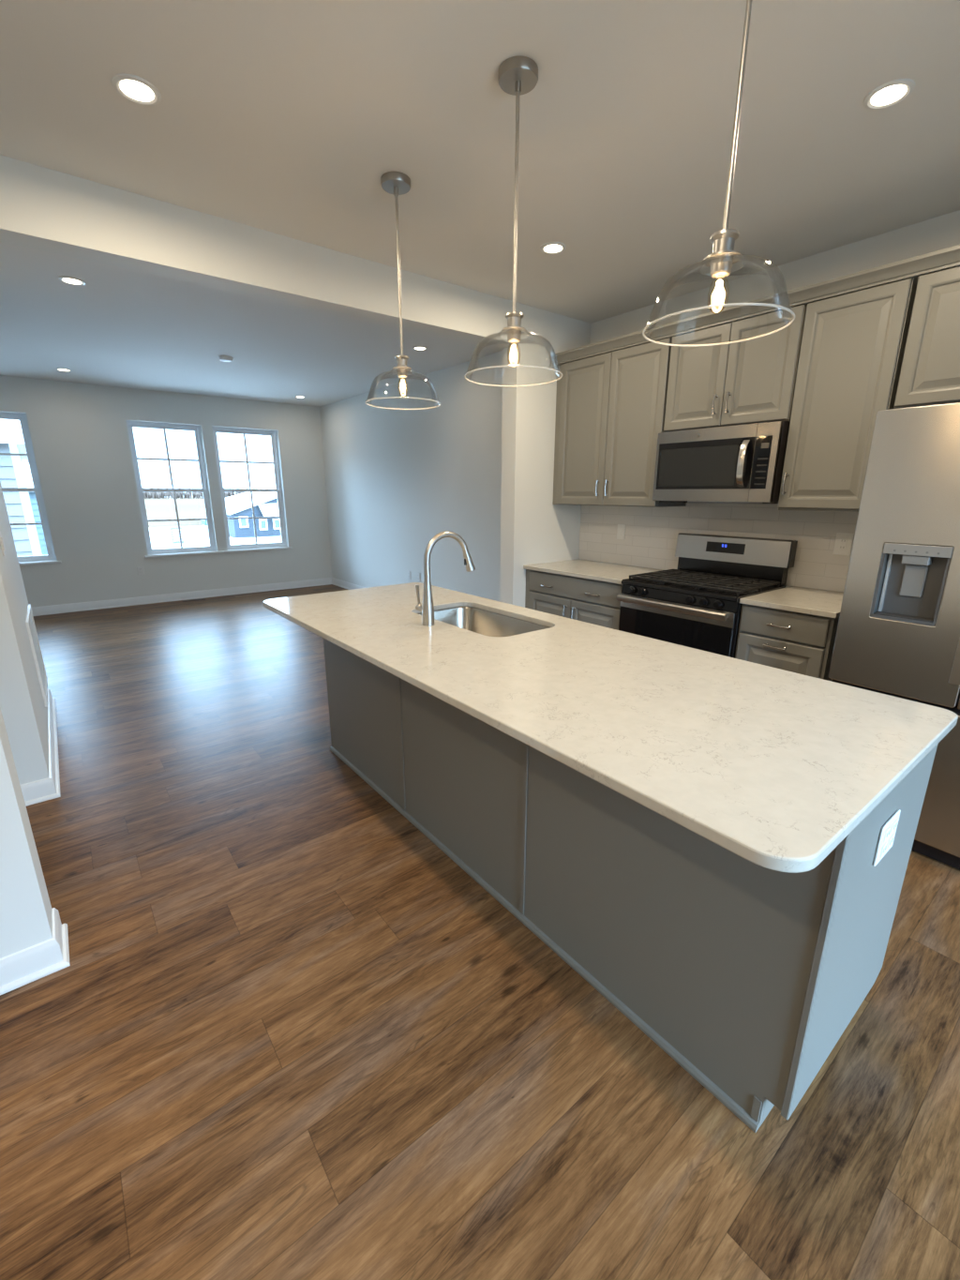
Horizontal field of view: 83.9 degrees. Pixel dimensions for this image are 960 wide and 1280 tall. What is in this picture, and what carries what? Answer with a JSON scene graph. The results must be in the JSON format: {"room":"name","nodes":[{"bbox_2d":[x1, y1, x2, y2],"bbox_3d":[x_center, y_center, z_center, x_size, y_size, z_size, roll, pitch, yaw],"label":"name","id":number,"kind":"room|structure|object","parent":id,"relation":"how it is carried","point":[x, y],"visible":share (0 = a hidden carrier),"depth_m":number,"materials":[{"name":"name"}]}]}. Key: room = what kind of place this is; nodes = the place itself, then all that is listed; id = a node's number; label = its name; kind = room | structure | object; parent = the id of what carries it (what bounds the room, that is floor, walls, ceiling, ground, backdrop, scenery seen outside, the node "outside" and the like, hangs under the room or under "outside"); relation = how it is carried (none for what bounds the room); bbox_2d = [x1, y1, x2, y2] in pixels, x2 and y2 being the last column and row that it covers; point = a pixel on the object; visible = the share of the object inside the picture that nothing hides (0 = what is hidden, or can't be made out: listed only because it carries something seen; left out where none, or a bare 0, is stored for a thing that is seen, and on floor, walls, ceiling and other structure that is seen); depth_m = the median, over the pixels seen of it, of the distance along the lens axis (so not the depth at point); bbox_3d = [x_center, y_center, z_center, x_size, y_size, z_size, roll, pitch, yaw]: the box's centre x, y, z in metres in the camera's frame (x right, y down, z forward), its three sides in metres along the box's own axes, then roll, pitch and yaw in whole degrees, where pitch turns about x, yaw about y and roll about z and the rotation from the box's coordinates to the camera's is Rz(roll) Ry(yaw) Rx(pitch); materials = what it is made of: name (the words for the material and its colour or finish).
{"room":"kitchen","nodes":[
{"label":"kitchen","id":0,"kind":"room"},
{"bbox_2d":[0,481,49,784],"bbox_3d":[-2.664,-0.560,2.900,0.125,2.460,1.578,-12,19,-37],"label":"wall","id":1,"kind":"structure","parent":0,"point":[24,713],"depth_m":2.56,"materials":[{"name":"white paint"}]},
{"bbox_2d":[0,531,5,556],"bbox_3d":[-2.387,-0.481,2.671,0.010,0.116,0.118,-12,19,-37],"label":"light switch","id":2,"kind":"object","parent":1,"relation":"attached to","point":[2,542],"visible":1,"depth_m":2.64,"materials":[{"name":"white plastic"}]},
{"bbox_2d":[25,603,47,707],"bbox_3d":[-2.850,0.084,3.440,0.014,0.530,0.660,-12,19,-37],"label":"air vent","id":3,"kind":"object","parent":1,"relation":"in","point":[29,622],"visible":1,"depth_m":3.38,"materials":[{"name":"white metal"}]},
{"bbox_2d":[20,688,60,806],"bbox_3d":[-2.665,0.575,3.214,0.177,0.105,1.630,-12,19,-37],"label":"baseboard","id":4,"kind":"structure","parent":1,"relation":"attached to","point":[37,791],"depth_m":2.69,"materials":[{"name":"white paint"}]},
{"bbox_2d":[0,707,52,958],"bbox_3d":[-2.182,-0.117,0.822,1.990,2.714,0.157,-12,19,-37],"label":"wall","id":5,"kind":"structure","parent":0,"point":[25,907],"depth_m":1.61,"materials":[{"name":"white paint"}]},
{"bbox_2d":[0,907,69,994],"bbox_3d":[-2.172,1.138,1.178,2.016,0.105,0.209,-12,19,-37],"label":"baseboard","id":6,"kind":"structure","parent":5,"relation":"attached to","point":[19,969],"depth_m":1.67,"materials":[{"name":"white paint"}]},
{"bbox_2d":[0,375,331,607],"bbox_3d":[-4.732,-1.785,6.847,5.712,2.714,0.160,-12,19,-37],"label":"wall","id":7,"kind":"structure","parent":0,"point":[79,433],"depth_m":6.90,"materials":[{"name":"white paint"}]},
{"bbox_2d":[0,411,56,561],"bbox_3d":[-5.630,-1.740,6.175,0.885,1.693,0.065,-12,19,-37],"label":"window","id":8,"kind":"structure","parent":7,"relation":"in","point":[37,489],"depth_m":6.37,"materials":[{"name":"white plastic"}]},
{"bbox_2d":[0,452,27,455],"bbox_3d":[-5.637,-2.121,6.080,0.745,0.767,0.012,-12,19,-37],"label":"grille","id":9,"kind":"object","parent":8,"relation":"attached to","point":[3,454],"depth_m":6.22,"materials":[{"name":"white plastic"}]},
{"bbox_2d":[10,522,41,525],"bbox_3d":[-5.622,-1.354,6.271,0.745,0.758,0.012,-12,19,-37],"label":"grille","id":10,"kind":"object","parent":8,"relation":"attached to","point":[32,523],"depth_m":6.41,"materials":[{"name":"white plastic"}]},
{"bbox_2d":[18,559,61,565],"bbox_3d":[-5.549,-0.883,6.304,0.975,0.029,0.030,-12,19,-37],"label":"trim","id":11,"kind":"structure","parent":7,"relation":"attached to","point":[52,562],"depth_m":6.46,"materials":[{"name":"white paint"}]},
{"bbox_2d":[125,420,216,554],"bbox_3d":[-4.178,-2.043,7.277,0.864,1.693,0.065,-12,19,-37],"label":"window","id":12,"kind":"structure","parent":7,"relation":"in","point":[129,424],"depth_m":7.26,"materials":[{"name":"white plastic"}]},
{"bbox_2d":[136,429,198,488],"bbox_3d":[-4.186,-2.425,7.181,0.724,0.767,0.012,-12,19,-37],"label":"grille","id":13,"kind":"object","parent":12,"relation":"attached to","point":[196,433],"depth_m":7.19,"materials":[{"name":"white plastic"}]},
{"bbox_2d":[147,491,206,547],"bbox_3d":[-4.170,-1.657,7.372,0.724,0.758,0.012,-12,19,-37],"label":"grille","id":14,"kind":"object","parent":12,"relation":"attached to","point":[177,519],"depth_m":7.35,"materials":[{"name":"white plastic"}]},
{"bbox_2d":[31,577,331,616],"bbox_3d":[-4.675,-0.508,7.124,5.712,0.105,0.026,-12,19,-37],"label":"baseboard","id":15,"kind":"structure","parent":7,"relation":"attached to","point":[159,598],"depth_m":7.42,"materials":[{"name":"white paint"}]},
{"bbox_2d":[148,550,217,555],"bbox_3d":[-4.132,-1.215,7.444,0.862,0.006,0.084,-12,19,-37],"label":"trim","id":16,"kind":"structure","parent":7,"relation":"attached to","point":[207,550],"depth_m":7.42,"materials":[{"name":"white paint"}]},
{"bbox_2d":[144,546,292,557],"bbox_3d":[-3.695,-1.270,7.710,1.977,0.029,0.030,-12,19,-37],"label":"trim","id":17,"kind":"structure","parent":7,"relation":"attached to","point":[285,548],"depth_m":7.62,"materials":[{"name":"white paint"}]},
{"bbox_2d":[212,426,286,549],"bbox_3d":[-3.384,-2.209,7.880,0.888,1.693,0.065,-12,19,-37],"label":"window","id":18,"kind":"structure","parent":7,"relation":"in","point":[273,433],"depth_m":7.89,"materials":[{"name":"white plastic"}]},
{"bbox_2d":[219,434,273,488],"bbox_3d":[-3.391,-2.591,7.784,0.748,0.767,0.012,-12,19,-37],"label":"grille","id":19,"kind":"object","parent":18,"relation":"attached to","point":[272,435],"depth_m":7.79,"materials":[{"name":"white plastic"}]},
{"bbox_2d":[226,491,279,543],"bbox_3d":[-3.376,-1.823,7.975,0.748,0.758,0.012,-12,19,-37],"label":"grille","id":20,"kind":"object","parent":18,"relation":"attached to","point":[278,492],"depth_m":7.97,"materials":[{"name":"white plastic"}]},
{"bbox_2d":[227,545,286,550],"bbox_3d":[-3.337,-1.381,8.047,0.886,0.006,0.084,-12,19,-37],"label":"trim","id":21,"kind":"structure","parent":7,"relation":"attached to","point":[286,546],"depth_m":8.05,"materials":[{"name":"white paint"}]},
{"bbox_2d":[0,154,590,607],"bbox_3d":[-1.443,-0.669,2.818,5.712,2.714,0.156,-12,19,-37],"label":"wall","id":22,"kind":"structure","parent":0,"point":[43,209],"depth_m":2.91,"materials":[{"name":"white paint"}]},
{"bbox_2d":[0,584,959,1279],"bbox_3d":[-1.590,0.648,3.375,6.032,0.120,10.326,-12,19,-37],"label":"floor","id":23,"kind":"structure","parent":0,"point":[284,1034],"depth_m":1.43,"materials":[{"name":"wood"}]},
{"bbox_2d":[181,598,205,602],"bbox_3d":[-4.022,-0.564,7.512,0.280,0.005,0.100,-12,19,-37],"label":"floor vent","id":24,"kind":"object","parent":23,"relation":"in","point":[198,598],"visible":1,"depth_m":7.52,"materials":[{"name":"brown"}]},
{"bbox_2d":[527,569,622,630],"bbox_3d":[0.888,-0.082,4.133,0.670,0.886,0.927,-12,19,-37],"label":"base cabinet","id":25,"kind":"object","parent":23,"relation":"on","point":[591,601],"visible":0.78,"depth_m":3.83,"materials":[{"name":"grey paint"}]},
{"bbox_2d":[525,569,528,608],"bbox_3d":[0.614,-0.187,4.511,0.617,0.886,0.026,-12,19,-37],"label":"trim","id":26,"kind":"structure","parent":25,"relation":"attached to","point":[527,570],"depth_m":4.25,"materials":[{"name":"grey paint"}]},
{"bbox_2d":[523,558,662,584],"bbox_3d":[0.890,-0.527,4.026,0.648,0.028,0.957,-12,19,-37],"label":"countertop","id":27,"kind":"structure","parent":25,"relation":"on","point":[614,573],"depth_m":3.95,"materials":[{"name":"beige stone"}]},
{"bbox_2d":[323,638,937,1132],"bbox_3d":[0.167,0.432,2.273,0.676,0.886,2.544,-12,19,-37],"label":"kitchen island","id":28,"kind":"object","parent":23,"relation":"on","point":[748,975],"visible":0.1,"depth_m":1.43,"materials":[{"name":"grey paint"}]},
{"bbox_2d":[263,582,958,873],"bbox_3d":[0.043,0.002,2.111,0.982,0.027,2.670,-12,19,-37],"label":"island countertop","id":29,"kind":"structure","parent":28,"relation":"on","point":[774,767],"depth_m":1.38,"materials":[{"name":"beige stone"}]},
{"bbox_2d":[415,530,475,625],"bbox_3d":[-0.154,-0.281,2.346,0.276,0.391,0.114,-12,19,-37],"label":"faucet","id":30,"kind":"object","parent":29,"relation":"on","point":[427,609],"visible":1,"depth_m":2.27,"materials":[{"name":"grey metal"}]},
{"bbox_2d":[418,606,549,636],"bbox_3d":[-0.003,0.015,2.486,0.406,0.196,0.718,-12,19,-37],"label":"sink","id":31,"kind":"object","parent":29,"relation":"in","point":[486,623],"visible":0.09,"depth_m":2.72,"materials":[{"name":"silver metal"}]},
{"bbox_2d":[873,809,901,866],"bbox_3d":[0.922,0.447,1.208,0.118,0.098,0.008,-12,19,-37],"label":"island outlet","id":32,"kind":"object","parent":28,"relation":"attached to","point":[888,831],"visible":1,"depth_m":1.19,"materials":[{"name":"white plastic"}]},
{"bbox_2d":[880,842,888,858],"bbox_3d":[0.906,0.470,1.198,0.033,0.028,0.002,-12,19,-37],"label":"socket","id":33,"kind":"object","parent":32,"relation":"attached to","point":[883,848],"depth_m":1.19,"materials":[{"name":"grey plastic"}]},
{"bbox_2d":[883,826,891,842],"bbox_3d":[0.906,0.432,1.188,0.033,0.028,0.002,-12,19,-37],"label":"socket","id":34,"kind":"object","parent":32,"relation":"attached to","point":[887,832],"depth_m":1.18,"materials":[{"name":"grey plastic"}]},
{"bbox_2d":[887,833,894,849],"bbox_3d":[0.942,0.463,1.226,0.033,0.028,0.002,-12,19,-37],"label":"socket","id":35,"kind":"object","parent":32,"relation":"attached to","point":[890,840],"depth_m":1.22,"materials":[{"name":"grey plastic"}]},
{"bbox_2d":[890,818,898,834],"bbox_3d":[0.942,0.424,1.215,0.033,0.028,0.002,-12,19,-37],"label":"socket","id":36,"kind":"object","parent":32,"relation":"attached to","point":[894,824],"depth_m":1.21,"materials":[{"name":"grey plastic"}]},
{"bbox_2d":[617,532,798,658],"bbox_3d":[1.388,-0.045,3.429,0.715,1.190,0.761,-12,19,-37],"label":"gas range","id":37,"kind":"object","parent":23,"relation":"on","point":[697,605],"visible":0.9,"depth_m":3.27,"materials":[{"name":"black metal"}]},
{"bbox_2d":[621,572,785,602],"bbox_3d":[1.379,-0.344,3.340,0.587,0.028,0.761,-12,19,-37],"label":"cooktop","id":38,"kind":"object","parent":37,"relation":"in","point":[693,592],"depth_m":3.20,"materials":[{"name":"black metal"}]},
{"bbox_2d":[735,603,839,681],"bbox_3d":[1.790,0.224,3.029,0.670,0.886,0.449,-12,19,-37],"label":"base cabinet","id":39,"kind":"object","parent":23,"relation":"on","point":[802,643],"visible":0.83,"depth_m":2.74,"materials":[{"name":"grey paint"}]},
{"bbox_2d":[739,586,843,618],"bbox_3d":[1.803,-0.217,2.908,0.648,0.028,0.466,-12,19,-37],"label":"countertop","id":40,"kind":"structure","parent":39,"relation":"on","point":[824,603],"depth_m":2.83,"materials":[{"name":"beige stone"}]},
{"bbox_2d":[828,402,959,869],"bbox_3d":[2.178,-0.015,2.231,0.912,1.772,0.914,-12,19,-37],"label":"refrigerator","id":41,"kind":"object","parent":23,"relation":"on","point":[898,631],"visible":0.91,"depth_m":2.09,"materials":[{"name":"grey metal"}]},
{"bbox_2d":[0,0,959,406],"bbox_3d":[-1.588,-2.098,2.615,6.032,0.150,10.326,-12,19,-37],"label":"ceiling","id":42,"kind":"structure","parent":0,"point":[287,118],"depth_m":1.99,"materials":[{"name":"white paint"}]},
{"bbox_2d":[55,368,71,371],"bbox_3d":[-4.408,-2.860,5.658,0.136,0.008,0.136,-12,19,-37],"label":"recessed light","id":43,"kind":"object","parent":42,"relation":"in","point":[61,369],"visible":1,"depth_m":5.65,"materials":[{"name":"white paint"}]},
{"bbox_2d":[58,276,85,285],"bbox_3d":[-2.500,-2.199,3.275,0.136,0.008,0.136,-12,19,-37],"label":"recessed light","id":44,"kind":"object","parent":42,"relation":"in","point":[67,279],"visible":1,"depth_m":3.27,"materials":[{"name":"white paint"}]},
{"bbox_2d":[111,73,161,105],"bbox_3d":[-1.104,-1.768,1.720,0.136,0.008,0.136,-12,19,-37],"label":"recessed light","id":45,"kind":"object","parent":42,"relation":"in","point":[136,89],"visible":1,"depth_m":1.71,"materials":[{"name":"white paint"}]},
{"bbox_2d":[218,355,233,361],"bbox_3d":[-2.444,-2.701,5.144,0.132,0.036,0.132,-12,19,-37],"label":"smoke detector","id":46,"kind":"object","parent":42,"relation":"attached to","point":[224,358],"visible":1,"depth_m":5.10,"materials":[{"name":"white plastic"}]},
{"bbox_2d":[365,171,440,409],"bbox_3d":[-0.350,-1.494,2.331,0.343,0.861,0.343,-12,19,-37],"label":"pendant lamp","id":47,"kind":"object","parent":42,"relation":"hanging from","point":[396,183],"visible":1,"depth_m":2.33,"materials":[{"name":"clear glass"}]},
{"bbox_2d":[392,354,411,377],"bbox_3d":[-0.350,-1.231,2.403,0.082,0.090,0.082,-12,19,-37],"label":"socket","id":48,"kind":"object","parent":47,"relation":"attached to","point":[401,360],"depth_m":2.38,"materials":[{"name":"grey metal"}]},
{"bbox_2d":[412,346,427,350],"bbox_3d":[-0.539,-2.619,4.801,0.136,0.008,0.136,-12,19,-37],"label":"recessed light","id":49,"kind":"object","parent":42,"relation":"in","point":[418,348],"visible":1,"depth_m":4.79,"materials":[{"name":"white paint"}]},
{"bbox_2d":[464,55,562,386],"bbox_3d":[0.117,-1.335,1.759,0.343,0.861,0.343,-12,19,-37],"label":"pendant lamp","id":50,"kind":"object","parent":42,"relation":"hanging from","point":[518,75],"visible":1,"depth_m":1.75,"materials":[{"name":"clear glass"}]},
{"bbox_2d":[502,311,526,343],"bbox_3d":[0.117,-1.073,1.832,0.082,0.090,0.082,-12,19,-37],"label":"socket","id":51,"kind":"object","parent":50,"relation":"attached to","point":[514,318],"depth_m":1.81,"materials":[{"name":"grey metal"}]},
{"bbox_2d":[540,241,566,254],"bbox_3d":[0.388,-2.074,2.831,0.136,0.008,0.136,-12,19,-37],"label":"recessed light","id":52,"kind":"object","parent":42,"relation":"in","point":[551,248],"visible":1,"depth_m":2.82,"materials":[{"name":"white paint"}]},
{"bbox_2d":[642,0,795,346],"bbox_3d":[0.577,-1.179,1.196,0.343,0.861,0.343,-12,19,-37],"label":"pendant lamp","id":53,"kind":"object","parent":42,"relation":"hanging from","point":[723,256],"visible":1,"depth_m":1.24,"materials":[{"name":"clear glass"}]},
{"bbox_2d":[705,228,740,278],"bbox_3d":[0.577,-0.917,1.269,0.082,0.090,0.082,-12,19,-37],"label":"socket","id":54,"kind":"object","parent":53,"relation":"attached to","point":[723,241],"depth_m":1.25,"materials":[{"name":"grey metal"}]},
{"bbox_2d":[863,78,915,109],"bbox_3d":[1.329,-1.771,1.738,0.136,0.008,0.136,-12,19,-37],"label":"recessed light","id":55,"kind":"object","parent":42,"relation":"in","point":[889,94],"visible":1,"depth_m":1.73,"materials":[{"name":"white paint"}]},
{"bbox_2d":[319,210,959,601],"bbox_3d":[0.715,-1.199,4.745,0.169,2.714,10.326,-12,19,-37],"label":"wall","id":56,"kind":"structure","parent":0,"point":[396,480],"depth_m":5.51,"materials":[{"name":"white paint"}]},
{"bbox_2d":[331,577,365,589],"bbox_3d":[-0.854,-0.436,6.874,0.026,0.105,5.161,-12,19,-37],"label":"baseboard","id":57,"kind":"structure","parent":56,"relation":"attached to","point":[335,581],"depth_m":8.43,"materials":[{"name":"white paint"}]},
{"bbox_2d":[556,337,686,507],"bbox_3d":[1.000,-1.490,3.825,0.400,1.020,0.918,-12,19,-37],"label":"upper cabinet","id":58,"kind":"object","parent":56,"relation":"attached to","point":[612,405],"visible":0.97,"depth_m":3.67,"materials":[{"name":"grey paint"}]},
{"bbox_2d":[552,364,561,504],"bbox_3d":[0.725,-1.594,4.203,0.347,1.020,0.038,-12,19,-37],"label":"trim","id":59,"kind":"structure","parent":58,"relation":"attached to","point":[558,381],"depth_m":4.11,"materials":[{"name":"grey paint"}]},
{"bbox_2d":[617,524,625,539],"bbox_3d":[1.102,-0.847,4.180,0.010,0.116,0.072,-12,19,-37],"label":"light switch","id":60,"kind":"object","parent":56,"relation":"attached to","point":[621,531],"visible":1,"depth_m":4.17,"materials":[{"name":"white plastic"}]},
{"bbox_2d":[663,303,807,432],"bbox_3d":[1.522,-1.534,3.125,0.400,0.560,0.747,-12,19,-37],"label":"upper cabinet","id":61,"kind":"object","parent":56,"relation":"attached to","point":[752,381],"visible":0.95,"depth_m":2.98,"materials":[{"name":"grey paint"}]},
{"bbox_2d":[652,420,789,504],"bbox_3d":[1.487,-1.051,3.237,0.462,0.429,0.740,-12,19,-37],"label":"microwave","id":62,"kind":"object","parent":61,"relation":"attached to","point":[744,463],"visible":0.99,"depth_m":3.07,"materials":[{"name":"grey metal"}]},
{"bbox_2d":[832,532,854,555],"bbox_3d":[2.050,-0.542,3.016,0.008,0.122,0.085,-12,19,-37],"label":"wall outlet","id":63,"kind":"object","parent":56,"relation":"attached to","point":[843,544],"visible":1,"depth_m":3.01,"materials":[{"name":"white plastic"}]},
{"bbox_2d":[839,537,847,550],"bbox_3d":[2.048,-0.541,3.014,0.002,0.068,0.034,-12,19,-37],"label":"socket","id":64,"kind":"object","parent":63,"relation":"attached to","point":[843,541],"depth_m":3.01,"materials":[{"name":"grey plastic"}]},
{"bbox_2d":[777,276,918,511],"bbox_3d":[1.891,-1.187,2.733,0.400,1.020,0.429,-12,19,-37],"label":"upper cabinet","id":65,"kind":"object","parent":56,"relation":"attached to","point":[853,345],"visible":0.88,"depth_m":2.62,"materials":[{"name":"grey paint"}]},
{"bbox_2d":[893,266,959,408],"bbox_3d":[2.355,-1.255,2.103,0.400,0.552,1.030,-12,19,-37],"label":"upper cabinet","id":66,"kind":"object","parent":56,"relation":"attached to","point":[930,369],"visible":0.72,"depth_m":2.32,"materials":[{"name":"grey paint"}]},
{"bbox_2d":[556,244,959,364],"bbox_3d":[1.552,-1.737,2.748,0.080,0.064,3.203,-12,19,-37],"label":"crown molding","id":67,"kind":"structure","parent":66,"relation":"attached to","point":[948,258],"depth_m":2.66,"materials":[{"name":"grey paint"}]},
{"label":"outside","id":68,"kind":"structure","parent":0,"visible":0},
{"bbox_2d":[144,496,206,527],"bbox_3d":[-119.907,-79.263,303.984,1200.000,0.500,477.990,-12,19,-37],"label":"field","id":69,"kind":"structure","parent":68,"point":[157,508],"depth_m":126.75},
{"bbox_2d":[142,484,266,498],"bbox_3d":[-199.730,-100.982,363.570,274.558,9.514,15.753,-12,19,-37],"label":"tree line","id":70,"kind":"object","parent":69,"relation":"on","point":[158,495],"visible":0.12,"depth_m":359.59,"materials":[{"name":"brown plant"}]},
{"bbox_2d":[225,487,275,500],"bbox_3d":[-32.165,-21.665,85.249,18.500,5.199,14.700,-12,19,-37],"label":"house","id":71,"kind":"structure","parent":69,"relation":"on","point":[233,496],"depth_m":85.84,"materials":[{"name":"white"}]},
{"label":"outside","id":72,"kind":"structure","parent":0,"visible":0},
{"bbox_2d":[149,526,281,549],"bbox_3d":[11.002,-13.268,65.713,340.000,0.500,72.500,-12,19,-37],"label":"pavement","id":73,"kind":"structure","parent":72,"point":[160,537],"depth_m":52.98,"materials":[{"name":"grey"}]},
{"bbox_2d":[0,419,42,556],"bbox_3d":[-17.322,-3.057,14.059,9.240,7.299,10.700,-12,19,-37],"label":"house","id":74,"kind":"structure","parent":73,"relation":"on","point":[19,508],"depth_m":12.70,"materials":[{"name":"grey"}]},
{"bbox_2d":[22,463,47,555],"bbox_3d":[-24.009,-6.797,28.689,4.400,6.699,8.700,-12,19,-37],"label":"house","id":75,"kind":"structure","parent":73,"relation":"on","point":[26,469],"depth_m":25.85,"materials":[{"name":"grey"}]},
{"bbox_2d":[169,527,184,543],"bbox_3d":[-27.117,-9.373,47.844,0.900,1.449,0.660,-12,19,-37],"label":"cabinet","id":76,"kind":"object","parent":73,"relation":"on","point":[174,534],"visible":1,"depth_m":47.58,"materials":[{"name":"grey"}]},
{"bbox_2d":[201,516,207,526],"bbox_3d":[-34.785,-15.907,71.502,4.200,1.414,1.960,-12,19,-37],"label":"car","id":77,"kind":"object","parent":73,"relation":"on","point":[203,522],"visible":0.1,"depth_m":69.92,"materials":[{"name":"blue paint"}]},
{"bbox_2d":[201,492,280,538],"bbox_3d":[-23.314,-14.559,60.609,12.300,4.649,13.950,-12,19,-37],"label":"house","id":78,"kind":"structure","parent":73,"relation":"on","point":[264,504],"depth_m":54.64,"materials":[{"name":"blue"}]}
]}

